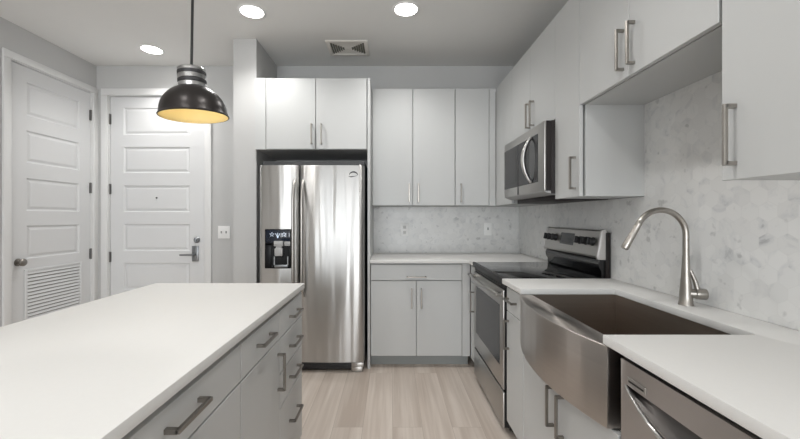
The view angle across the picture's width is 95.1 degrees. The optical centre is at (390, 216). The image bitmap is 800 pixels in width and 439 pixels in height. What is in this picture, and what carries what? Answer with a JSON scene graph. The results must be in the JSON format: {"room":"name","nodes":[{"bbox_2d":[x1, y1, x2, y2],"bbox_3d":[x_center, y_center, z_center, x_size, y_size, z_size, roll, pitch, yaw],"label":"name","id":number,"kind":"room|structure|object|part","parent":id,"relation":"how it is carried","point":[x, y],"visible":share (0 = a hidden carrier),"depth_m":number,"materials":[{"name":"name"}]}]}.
{"room":"kitchen","nodes":[
{"label":"kitchen","id":0,"kind":"room"},
{"bbox_2d":[0,17,95,326],"bbox_3d":[-3.005,-0.120,-0.530,0.120,2.780,8.380,0,0,0],"label":"wall","id":1,"kind":"structure","parent":0,"point":[14,38],"depth_m":3.02,"materials":[{"name":"paint"}]},
{"bbox_2d":[2,48,97,325],"bbox_3d":[-2.996,-0.006,3.215,0.138,2.553,0.896,0,0,0],"label":"trim","id":2,"kind":"structure","parent":1,"relation":"attached to","point":[8,56],"depth_m":2.81,"materials":[{"name":"white paint"}]},
{"bbox_2d":[11,61,91,323],"bbox_3d":[-2.946,0.024,3.221,0.094,2.477,0.776,0,0,0],"label":"door","id":3,"kind":"structure","parent":1,"relation":"in","point":[51,187],"depth_m":3.15,"materials":[{"name":"white paint"}]},
{"bbox_3d":[-2.928,0.360,2.900,0.058,0.059,0.060,0,0,0],"label":"knob","id":4,"kind":"part","parent":3,"relation":"part of","materials":[{"name":"silver metal"}]},
{"bbox_2d":[24,262,81,319],"bbox_3d":[-2.950,0.688,3.219,0.013,0.525,0.548,0,0,0],"label":"grille","id":5,"kind":"object","parent":3,"relation":"attached to","point":[56,286],"depth_m":3.18,"materials":[{"name":"white paint"}]},
{"bbox_2d":[233,39,276,282],"bbox_3d":[-1.238,-0.120,3.380,0.195,2.780,0.560,0,0,0],"label":"wall","id":6,"kind":"structure","parent":0,"point":[251,61],"depth_m":3.10,"materials":[{"name":"paint"}]},
{"bbox_2d":[0,0,567,65],"bbox_3d":[-0.830,-1.560,-0.470,4.470,0.100,8.500,0,0,0],"label":"ceiling","id":7,"kind":"structure","parent":0,"point":[98,32],"depth_m":2.92,"materials":[{"name":"paint"}]},
{"bbox_2d":[138,44,164,54],"bbox_3d":[-2.157,-1.507,3.300,0.206,0.006,0.206,0,0,0],"label":"recessed light","id":8,"kind":"object","parent":7,"relation":"in","point":[151,49],"visible":1,"depth_m":3.29,"materials":[{"name":"white"}]},
{"bbox_2d":[156,0,229,123],"bbox_3d":[-0.862,-0.971,1.605,0.283,1.079,0.283,0,0,0],"label":"pendant lamp","id":9,"kind":"object","parent":7,"relation":"hanging from","point":[190,100],"visible":1,"depth_m":1.55,"materials":[{"name":"brown metal"}]},
{"bbox_3d":[-0.866,-1.069,1.601,0.011,0.843,0.023,0,0,42],"label":"hanging cord","id":10,"kind":"part","parent":9,"relation":"part of","materials":[{"name":"black plastic"}]},
{"bbox_3d":[-0.865,-0.504,1.602,0.283,0.130,0.283,-2,2,0],"label":"lamp shade","id":11,"kind":"part","parent":9,"relation":"part of","materials":[{"name":"brown metal"}]},
{"bbox_2d":[237,3,266,19],"bbox_3d":[-1.022,-1.507,2.690,0.206,0.006,0.206,0,0,0],"label":"recessed light","id":12,"kind":"object","parent":7,"relation":"in","point":[251,11],"visible":1,"depth_m":2.68,"materials":[{"name":"white"}]},
{"bbox_2d":[325,40,368,55],"bbox_3d":[-0.383,-1.505,3.268,0.365,0.010,0.285,0,0,0],"label":"ceiling vent","id":13,"kind":"object","parent":7,"relation":"in","point":[351,47],"visible":1,"depth_m":3.25,"materials":[{"name":"white metal"}]},
{"bbox_2d":[392,1,419,16],"bbox_3d":[0.109,-1.507,2.660,0.206,0.006,0.206,0,0,0],"label":"recessed light","id":14,"kind":"object","parent":7,"relation":"in","point":[403,8],"visible":1,"depth_m":2.65,"materials":[{"name":"white"}]},
{"bbox_2d":[96,66,518,343],"bbox_3d":[-0.830,-0.120,3.716,4.470,2.780,0.128,0,0,0],"label":"wall","id":15,"kind":"structure","parent":0,"point":[219,78],"depth_m":3.66,"materials":[{"name":"paint"}]},
{"bbox_2d":[109,97,203,295],"bbox_3d":[-2.350,0.029,3.660,0.956,2.467,0.112,0,0,0],"label":"door","id":16,"kind":"structure","parent":15,"relation":"in","point":[156,188],"depth_m":3.67,"materials":[{"name":"white paint"}]},
{"bbox_3d":[-2.009,0.367,3.638,0.164,0.155,0.068,0,0,0],"label":"lever handle","id":17,"kind":"part","parent":16,"relation":"part of","materials":[{"name":"grey metal"}]},
{"bbox_2d":[101,88,211,298],"bbox_3d":[-2.341,-0.005,3.711,1.098,2.551,0.138,0,0,0],"label":"trim","id":18,"kind":"structure","parent":15,"relation":"attached to","point":[106,93],"depth_m":3.64,"materials":[{"name":"white paint"}]},
{"bbox_2d":[218,226,229,237],"bbox_3d":[-1.668,0.152,3.652,0.118,0.125,0.016,0,0,0],"label":"light switch","id":19,"kind":"object","parent":15,"relation":"attached to","point":[223,231],"visible":1,"depth_m":3.65,"materials":[{"name":"white plastic"}]},
{"bbox_2d":[255,78,367,159],"bbox_3d":[-0.667,-0.865,3.341,0.938,0.597,0.634,0,0,0],"label":"upper cabinet","id":20,"kind":"object","parent":15,"relation":"attached to","point":[296,118],"visible":0.95,"depth_m":3.06,"materials":[{"name":"paint"}]},
{"bbox_3d":[-0.838,-0.865,3.067,0.411,0.591,0.019,0,0,0],"label":"door","id":21,"kind":"part","parent":20,"relation":"part of","materials":[{"name":"paint"}]},
{"bbox_3d":[-0.662,-0.692,3.041,0.011,0.169,0.034,0,0,0],"label":"handle","id":22,"kind":"part","parent":20,"relation":"part of","materials":[{"name":"silver metal"}]},
{"bbox_3d":[-0.580,-0.692,3.041,0.011,0.169,0.034,0,0,0],"label":"handle","id":23,"kind":"part","parent":20,"relation":"part of","materials":[{"name":"silver metal"}]},
{"bbox_3d":[-0.415,-0.865,3.067,0.421,0.591,0.019,0,0,0],"label":"door","id":24,"kind":"part","parent":20,"relation":"part of","materials":[{"name":"paint"}]},
{"bbox_2d":[401,224,408,235],"bbox_3d":[0.135,0.128,3.647,0.080,0.125,0.010,0,0,0],"label":"wall outlet","id":25,"kind":"object","parent":15,"relation":"attached to","point":[404,227],"visible":1,"depth_m":3.64,"materials":[{"name":"white plastic"}]},
{"bbox_2d":[372,89,454,206],"bbox_3d":[0.204,-0.632,3.467,0.751,1.061,0.383,0,0,0],"label":"upper cabinet","id":26,"kind":"object","parent":15,"relation":"attached to","point":[413,130],"visible":1,"depth_m":3.31,"materials":[{"name":"paint"}]},
{"bbox_3d":[0.012,-0.632,3.320,0.361,1.054,0.019,0,0,0],"label":"door","id":27,"kind":"part","parent":26,"relation":"part of","materials":[{"name":"paint"}]},
{"bbox_3d":[0.388,-0.632,3.320,0.377,1.054,0.019,0,0,0],"label":"door","id":28,"kind":"part","parent":26,"relation":"part of","materials":[{"name":"paint"}]},
{"bbox_2d":[451,89,495,206],"bbox_3d":[0.764,-0.632,3.467,0.368,1.061,0.383,0,0,0],"label":"upper cabinet","id":29,"kind":"object","parent":15,"relation":"attached to","point":[475,109],"visible":0.95,"depth_m":3.31,"materials":[{"name":"paint"}]},
{"bbox_2d":[484,223,491,234],"bbox_3d":[0.965,0.120,3.644,0.075,0.125,0.016,0,0,0],"label":"light switch","id":30,"kind":"object","parent":15,"relation":"attached to","point":[487,226],"visible":1,"depth_m":3.64,"materials":[{"name":"white plastic"}]},
{"bbox_2d":[300,344,516,438],"bbox_3d":[-0.830,1.310,-0.470,4.470,0.080,8.500,0,0,0],"label":"floor","id":31,"kind":"structure","parent":0,"point":[381,401],"depth_m":2.48,"materials":[{"name":"brown wood"}]},
{"bbox_2d":[121,345,239,438],"bbox_3d":[-0.761,0.827,0.838,0.634,0.886,0.655,0,0,0],"label":"base cabinet","id":32,"kind":"object","parent":31,"relation":"on","point":[208,406],"visible":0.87,"depth_m":0.94,"materials":[{"name":"grey wood"}]},
{"bbox_2d":[0,283,303,438],"bbox_3d":[-0.866,0.370,1.226,0.800,0.028,1.491,0,0,0],"label":"countertop","id":33,"kind":"structure","parent":32,"relation":"on","point":[97,369],"depth_m":0.96,"materials":[{"name":"white stone"}]},
{"bbox_3d":[-0.461,0.453,0.842,0.034,0.011,0.145,0,0,0],"label":"handle","id":34,"kind":"part","parent":32,"relation":"part of","materials":[{"name":"silver metal"}]},
{"bbox_3d":[-0.487,0.848,1.002,0.019,0.639,0.322,0,0,0],"label":"door","id":35,"kind":"part","parent":32,"relation":"part of","materials":[{"name":"paint"}]},
{"bbox_2d":[236,311,285,438],"bbox_3d":[-0.761,0.827,1.371,0.634,0.886,0.409,0,0,0],"label":"base cabinet","id":36,"kind":"object","parent":31,"relation":"on","point":[260,354],"visible":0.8,"depth_m":1.34,"materials":[{"name":"grey wood"}]},
{"bbox_3d":[-0.487,0.464,1.371,0.019,0.117,0.404,0,0,0],"label":"drawer","id":37,"kind":"part","parent":36,"relation":"part of","materials":[{"name":"paint"}]},
{"bbox_3d":[-0.487,0.848,1.371,0.019,0.639,0.404,0,0,0],"label":"door","id":38,"kind":"part","parent":36,"relation":"part of","materials":[{"name":"paint"}]},
{"bbox_3d":[-0.461,0.459,1.372,0.034,0.011,0.145,0,0,0],"label":"handle","id":39,"kind":"part","parent":36,"relation":"part of","materials":[{"name":"silver metal"}]},
{"bbox_3d":[-0.461,0.655,1.545,0.034,0.158,0.011,0,0,0],"label":"handle","id":40,"kind":"part","parent":36,"relation":"part of","materials":[{"name":"silver metal"}]},
{"bbox_2d":[277,293,303,438],"bbox_3d":[-0.761,0.827,1.771,0.634,0.886,0.389,0,0,0],"label":"base cabinet","id":41,"kind":"object","parent":31,"relation":"on","point":[291,406],"visible":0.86,"depth_m":1.76,"materials":[{"name":"grey wood"}]},
{"bbox_3d":[-0.487,0.464,1.771,0.019,0.117,0.384,0,0,0],"label":"drawer","id":42,"kind":"part","parent":41,"relation":"part of","materials":[{"name":"paint"}]},
{"bbox_3d":[-0.487,0.602,1.771,0.019,0.147,0.384,0,0,0],"label":"drawer","id":43,"kind":"part","parent":41,"relation":"part of","materials":[{"name":"paint"}]},
{"bbox_3d":[-0.487,0.998,1.771,0.019,0.339,0.384,0,0,0],"label":"drawer","id":44,"kind":"part","parent":41,"relation":"part of","materials":[{"name":"paint"}]},
{"bbox_3d":[-0.487,0.751,1.771,0.019,0.141,0.384,0,0,0],"label":"drawer","id":45,"kind":"part","parent":41,"relation":"part of","materials":[{"name":"paint"}]},
{"bbox_3d":[-0.461,0.958,1.790,0.034,0.011,0.148,0,0,0],"label":"handle","id":46,"kind":"part","parent":41,"relation":"part of","materials":[{"name":"silver metal"}]},
{"bbox_3d":[-0.461,0.752,1.790,0.034,0.011,0.148,0,0,0],"label":"handle","id":47,"kind":"part","parent":41,"relation":"part of","materials":[{"name":"silver metal"}]},
{"bbox_3d":[-0.461,0.606,1.790,0.034,0.011,0.148,0,0,0],"label":"handle","id":48,"kind":"part","parent":41,"relation":"part of","materials":[{"name":"silver metal"}]},
{"bbox_3d":[-0.461,0.468,1.790,0.034,0.011,0.148,0,0,0],"label":"handle","id":49,"kind":"part","parent":41,"relation":"part of","materials":[{"name":"silver metal"}]},
{"bbox_2d":[260,161,367,371],"bbox_3d":[-0.647,0.401,3.257,0.858,1.735,0.685,0,0,0],"label":"refrigerator","id":50,"kind":"object","parent":31,"relation":"on","point":[314,214],"visible":0.91,"depth_m":2.98,"materials":[{"name":"grey metal"}]},
{"bbox_3d":[-0.915,0.382,3.013,0.322,1.607,0.076,0,0,0],"label":"freezer door","id":51,"kind":"part","parent":50,"relation":"part of","materials":[{"name":"silver metal"}]},
{"bbox_3d":[-0.883,0.215,2.965,0.130,0.043,0.020,0,0,0],"label":"button plate","id":52,"kind":"part","parent":50,"relation":"part of","materials":[{"name":"grey plastic"}]},
{"bbox_3d":[-0.785,0.175,2.952,0.024,0.963,0.074,0,0,0],"label":"door handle","id":53,"kind":"part","parent":50,"relation":"part of","materials":[{"name":"silver metal"}]},
{"bbox_2d":[368,78,373,368],"bbox_3d":[-0.185,0.053,3.358,0.022,2.433,0.600,0,0,0],"label":"end panel","id":54,"kind":"object","parent":31,"relation":"on","point":[370,207],"visible":0.7,"depth_m":3.06,"materials":[{"name":"paint"}]},
{"bbox_2d":[371,263,469,363],"bbox_3d":[0.246,0.827,3.350,0.836,0.886,0.616,0,0,0],"label":"base cabinet","id":55,"kind":"object","parent":31,"relation":"on","point":[420,312],"visible":0.96,"depth_m":3.08,"materials":[{"name":"grey wood"}]},
{"bbox_3d":[0.021,0.853,3.086,0.379,0.629,0.019,0,0,0],"label":"door","id":56,"kind":"part","parent":55,"relation":"part of","materials":[{"name":"paint"}]},
{"bbox_3d":[0.213,0.467,3.086,0.764,0.131,0.019,0,0,0],"label":"drawer","id":57,"kind":"part","parent":55,"relation":"part of","materials":[{"name":"paint"}]},
{"bbox_3d":[0.406,0.853,3.086,0.379,0.629,0.019,0,0,0],"label":"door","id":58,"kind":"part","parent":55,"relation":"part of","materials":[{"name":"paint"}]},
{"bbox_2d":[370,253,547,265],"bbox_3d":[0.551,0.370,3.268,1.450,0.028,0.767,0,0,0],"label":"countertop","id":59,"kind":"structure","parent":55,"relation":"on","point":[469,258],"depth_m":3.14,"materials":[{"name":"white stone"}]},
{"bbox_2d":[468,265,474,361],"bbox_3d":[0.798,0.827,2.970,0.334,0.886,0.164,0,0,0],"label":"base cabinet","id":60,"kind":"object","parent":31,"relation":"on","point":[472,267],"visible":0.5,"depth_m":2.99,"materials":[{"name":"grey"}]},
{"bbox_3d":[0.648,0.680,2.930,0.034,0.166,0.011,0,0,0],"label":"handle","id":61,"kind":"part","parent":60,"relation":"part of","materials":[{"name":"silver metal"}]},
{"bbox_3d":[0.674,0.467,2.969,0.019,0.133,0.159,0,0,0],"label":"drawer","id":62,"kind":"part","parent":60,"relation":"part of","materials":[{"name":"paint"}]},
{"bbox_3d":[0.674,0.853,2.969,0.019,0.631,0.159,0,0,0],"label":"door","id":63,"kind":"part","parent":60,"relation":"part of","materials":[{"name":"paint"}]},
{"bbox_2d":[502,287,523,438],"bbox_3d":[0.952,0.827,1.970,0.642,0.886,0.267,0,0,0],"label":"base cabinet","id":64,"kind":"object","parent":31,"relation":"on","point":[515,356],"visible":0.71,"depth_m":1.97,"materials":[{"name":"grey wood"}]},
{"bbox_3d":[0.648,0.665,2.066,0.034,0.166,0.011,0,0,0],"label":"handle","id":65,"kind":"part","parent":64,"relation":"part of","materials":[{"name":"silver metal"}]},
{"bbox_3d":[0.648,0.462,2.005,0.034,0.011,0.140,0,0,0],"label":"handle","id":66,"kind":"part","parent":64,"relation":"part of","materials":[{"name":"silver metal"}]},
{"bbox_3d":[0.674,0.467,1.970,0.019,0.133,0.264,0,0,0],"label":"drawer","id":67,"kind":"part","parent":64,"relation":"part of","materials":[{"name":"paint"}]},
{"bbox_3d":[0.674,0.853,1.970,0.019,0.631,0.264,0,0,0],"label":"door","id":68,"kind":"part","parent":64,"relation":"part of","materials":[{"name":"paint"}]},
{"bbox_2d":[502,279,799,438],"bbox_3d":[0.959,0.370,1.268,0.634,0.028,1.697,0,0,0],"label":"countertop","id":69,"kind":"structure","parent":64,"relation":"on","point":[750,376],"depth_m":0.93,"materials":[{"name":"white stone"}]},
{"bbox_2d":[520,294,730,428],"bbox_3d":[0.858,0.509,1.460,0.541,0.249,0.739,0,0,0],"label":"sink","id":70,"kind":"object","parent":69,"relation":"in","point":[561,335],"visible":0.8,"depth_m":1.37,"materials":[{"name":"silver metal"}]},
{"bbox_2d":[531,294,730,357],"bbox_3d":[0.914,0.501,1.460,0.428,0.232,0.739,0,0,0],"label":"basin","id":71,"kind":"object","parent":70,"relation":"in","point":[604,314],"depth_m":1.76,"materials":[{"name":"metal"}]},
{"bbox_2d":[621,207,708,305],"bbox_3d":[1.099,0.158,1.485,0.330,0.395,0.066,0,0,6],"label":"faucet","id":72,"kind":"object","parent":69,"relation":"on","point":[686,293],"visible":1,"depth_m":1.47,"materials":[{"name":"silver metal"}]},
{"bbox_3d":[1.225,0.271,1.468,0.068,0.119,0.044,0,0,23],"label":"lever","id":73,"kind":"part","parent":72,"relation":"part of","materials":[{"name":"silver metal"}]},
{"bbox_2d":[469,226,610,431],"bbox_3d":[0.928,0.671,2.500,0.696,1.197,0.756,0,0,0],"label":"range","id":74,"kind":"object","parent":31,"relation":"on","point":[572,253],"visible":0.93,"depth_m":2.37,"materials":[{"name":"silver metal"}]},
{"bbox_2d":[469,271,512,431],"bbox_3d":[0.921,0.823,2.500,0.682,0.895,0.756,0,0,0],"label":"oven","id":75,"kind":"object","parent":74,"relation":"in","point":[490,310],"depth_m":2.36,"materials":[{"name":"silver glass"}]},
{"bbox_3d":[0.669,1.123,2.500,0.034,0.205,0.750,0,0,0],"label":"storage drawer","id":76,"kind":"part","parent":74,"relation":"part of","materials":[{"name":"silver metal"}]},
{"bbox_2d":[473,262,599,281],"bbox_3d":[0.928,0.364,2.500,0.573,0.026,0.756,0,0,0],"label":"cooktop","id":77,"kind":"object","parent":74,"relation":"in","point":[498,271],"depth_m":2.40,"materials":[{"name":"black glass"}]},
{"bbox_3d":[1.197,0.147,2.690,0.044,0.054,0.052,0,0,0],"label":"knob","id":78,"kind":"part","parent":74,"relation":"part of","materials":[{"name":"black plastic"}]},
{"bbox_3d":[1.235,0.160,2.504,0.070,0.164,0.724,0,0,0],"label":"control panel","id":79,"kind":"part","parent":74,"relation":"part of","materials":[{"name":"silver metal"}]},
{"bbox_3d":[1.197,0.147,2.350,0.044,0.054,0.052,0,0,0],"label":"knob","id":80,"kind":"part","parent":74,"relation":"part of","materials":[{"name":"black plastic"}]},
{"bbox_3d":[1.197,0.147,2.275,0.044,0.054,0.052,0,0,0],"label":"knob","id":81,"kind":"part","parent":74,"relation":"part of","materials":[{"name":"black plastic"}]},
{"bbox_3d":[1.197,0.147,2.200,0.044,0.054,0.052,0,0,0],"label":"knob","id":82,"kind":"part","parent":74,"relation":"part of","materials":[{"name":"black plastic"}]},
{"bbox_2d":[524,357,620,438],"bbox_3d":[0.952,0.955,1.452,0.642,0.630,0.763,0,0,0],"label":"base cabinet","id":83,"kind":"object","parent":31,"relation":"on","point":[547,415],"visible":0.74,"depth_m":1.50,"materials":[{"name":"grey wood"}]},
{"bbox_3d":[0.674,0.904,1.643,0.019,0.527,0.377,0,0,0],"label":"door","id":84,"kind":"part","parent":83,"relation":"part of","materials":[{"name":"paint"}]},
{"bbox_3d":[0.648,0.773,1.497,0.034,0.166,0.011,0,0,0],"label":"handle","id":85,"kind":"part","parent":83,"relation":"part of","materials":[{"name":"silver metal"}]},
{"bbox_3d":[0.648,0.773,1.412,0.034,0.166,0.011,0,0,0],"label":"handle","id":86,"kind":"part","parent":83,"relation":"part of","materials":[{"name":"silver metal"}]},
{"bbox_3d":[0.674,0.904,1.261,0.019,0.527,0.377,0,0,0],"label":"door","id":87,"kind":"part","parent":83,"relation":"part of","materials":[{"name":"paint"}]},
{"bbox_2d":[621,358,761,438],"bbox_3d":[0.955,0.829,0.764,0.624,0.882,0.593,0,0,0],"label":"dishwasher","id":88,"kind":"object","parent":31,"relation":"on","point":[652,407],"visible":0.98,"depth_m":0.90,"materials":[{"name":"silver metal"}]},
{"bbox_2d":[519,71,799,330],"bbox_3d":[1.341,-0.120,-0.530,0.128,2.780,8.380,0,0,0],"label":"wall","id":89,"kind":"structure","parent":0,"point":[744,235],"depth_m":1.51,"materials":[{"name":"stone"}]},
{"bbox_2d":[489,70,547,206],"bbox_3d":[1.117,-0.632,3.267,0.334,1.061,0.780,0,0,0],"label":"upper cabinet","id":90,"kind":"object","parent":89,"relation":"attached to","point":[504,90],"visible":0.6,"depth_m":3.12,"materials":[{"name":"paint"}]},
{"bbox_3d":[0.960,-0.632,3.091,0.019,1.057,0.427,0,0,0],"label":"door","id":91,"kind":"part","parent":90,"relation":"part of","materials":[{"name":"paint"}]},
{"bbox_2d":[512,17,554,140],"bbox_3d":[1.100,-0.865,2.498,0.368,0.597,0.755,0,0,0],"label":"upper cabinet","id":92,"kind":"object","parent":89,"relation":"attached to","point":[533,76],"visible":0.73,"depth_m":2.41,"materials":[{"name":"paint"}]},
{"bbox_3d":[0.960,-0.865,2.687,0.019,0.593,0.374,0,0,0],"label":"door","id":93,"kind":"part","parent":92,"relation":"part of","materials":[{"name":"paint"}]},
{"bbox_3d":[0.933,-0.690,2.505,0.034,0.169,0.011,0,0,0],"label":"handle","id":94,"kind":"part","parent":92,"relation":"part of","materials":[{"name":"silver metal"}]},
{"bbox_3d":[0.933,-0.690,2.435,0.034,0.169,0.011,0,0,0],"label":"handle","id":95,"kind":"part","parent":92,"relation":"part of","materials":[{"name":"silver metal"}]},
{"bbox_3d":[0.960,-0.865,2.309,0.019,0.593,0.374,0,0,0],"label":"door","id":96,"kind":"part","parent":92,"relation":"part of","materials":[{"name":"paint"}]},
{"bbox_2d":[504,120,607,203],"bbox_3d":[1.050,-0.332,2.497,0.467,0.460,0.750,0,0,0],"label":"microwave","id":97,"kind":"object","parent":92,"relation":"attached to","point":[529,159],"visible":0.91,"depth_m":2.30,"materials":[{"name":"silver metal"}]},
{"bbox_3d":[0.890,-0.358,2.538,0.006,0.293,0.649,0,0,0],"label":"door glass","id":98,"kind":"part","parent":97,"relation":"part of","materials":[{"name":"grey"}]},
{"bbox_3d":[0.853,-0.359,2.305,0.074,0.294,0.030,0,0,0],"label":"door handle","id":99,"kind":"part","parent":97,"relation":"part of","materials":[{"name":"silver metal"}]},
{"bbox_3d":[0.908,-0.357,2.497,0.039,0.406,0.750,0,0,0],"label":"door","id":100,"kind":"part","parent":97,"relation":"part of","materials":[{"name":"silver metal"}]},
{"bbox_2d":[555,0,643,198],"bbox_3d":[1.100,-0.633,1.982,0.368,1.059,0.274,0,0,0],"label":"upper cabinet","id":101,"kind":"object","parent":89,"relation":"attached to","point":[599,149],"visible":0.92,"depth_m":1.85,"materials":[{"name":"paint"}]},
{"bbox_3d":[0.960,-0.632,1.982,0.019,1.057,0.271,0,0,0],"label":"door","id":102,"kind":"part","parent":101,"relation":"part of","materials":[{"name":"paint"}]},
{"bbox_3d":[0.933,-0.227,1.885,0.034,0.169,0.011,0,0,0],"label":"handle","id":103,"kind":"part","parent":101,"relation":"part of","materials":[{"name":"silver metal"}]},
{"bbox_2d":[580,0,721,104],"bbox_3d":[1.100,-0.863,1.452,0.368,0.599,0.784,0,0,0],"label":"upper cabinet","id":104,"kind":"object","parent":89,"relation":"attached to","point":[633,52],"visible":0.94,"depth_m":1.44,"materials":[{"name":"paint"}]},
{"bbox_3d":[0.960,-0.863,1.654,0.019,0.597,0.378,0,0,0],"label":"door","id":105,"kind":"part","parent":104,"relation":"part of","materials":[{"name":"paint"}]},
{"bbox_3d":[0.933,-0.682,1.497,0.034,0.169,0.011,0,0,0],"label":"handle","id":106,"kind":"part","parent":104,"relation":"part of","materials":[{"name":"silver metal"}]},
{"bbox_3d":[0.933,-0.682,1.430,0.034,0.169,0.011,0,0,0],"label":"handle","id":107,"kind":"part","parent":104,"relation":"part of","materials":[{"name":"silver metal"}]},
{"bbox_3d":[0.960,-0.863,1.262,0.019,0.597,0.399,0,0,0],"label":"door","id":108,"kind":"part","parent":104,"relation":"part of","materials":[{"name":"paint"}]},
{"bbox_2d":[722,0,799,180],"bbox_3d":[1.100,-0.633,0.756,0.368,1.059,0.592,0,0,0],"label":"upper cabinet","id":109,"kind":"object","parent":89,"relation":"attached to","point":[761,38],"visible":1,"depth_m":0.94,"materials":[{"name":"paint"}]},
{"bbox_3d":[0.933,-0.227,1.010,0.034,0.169,0.011,0,0,0],"label":"handle","id":110,"kind":"part","parent":109,"relation":"part of","materials":[{"name":"silver metal"}]}
]}

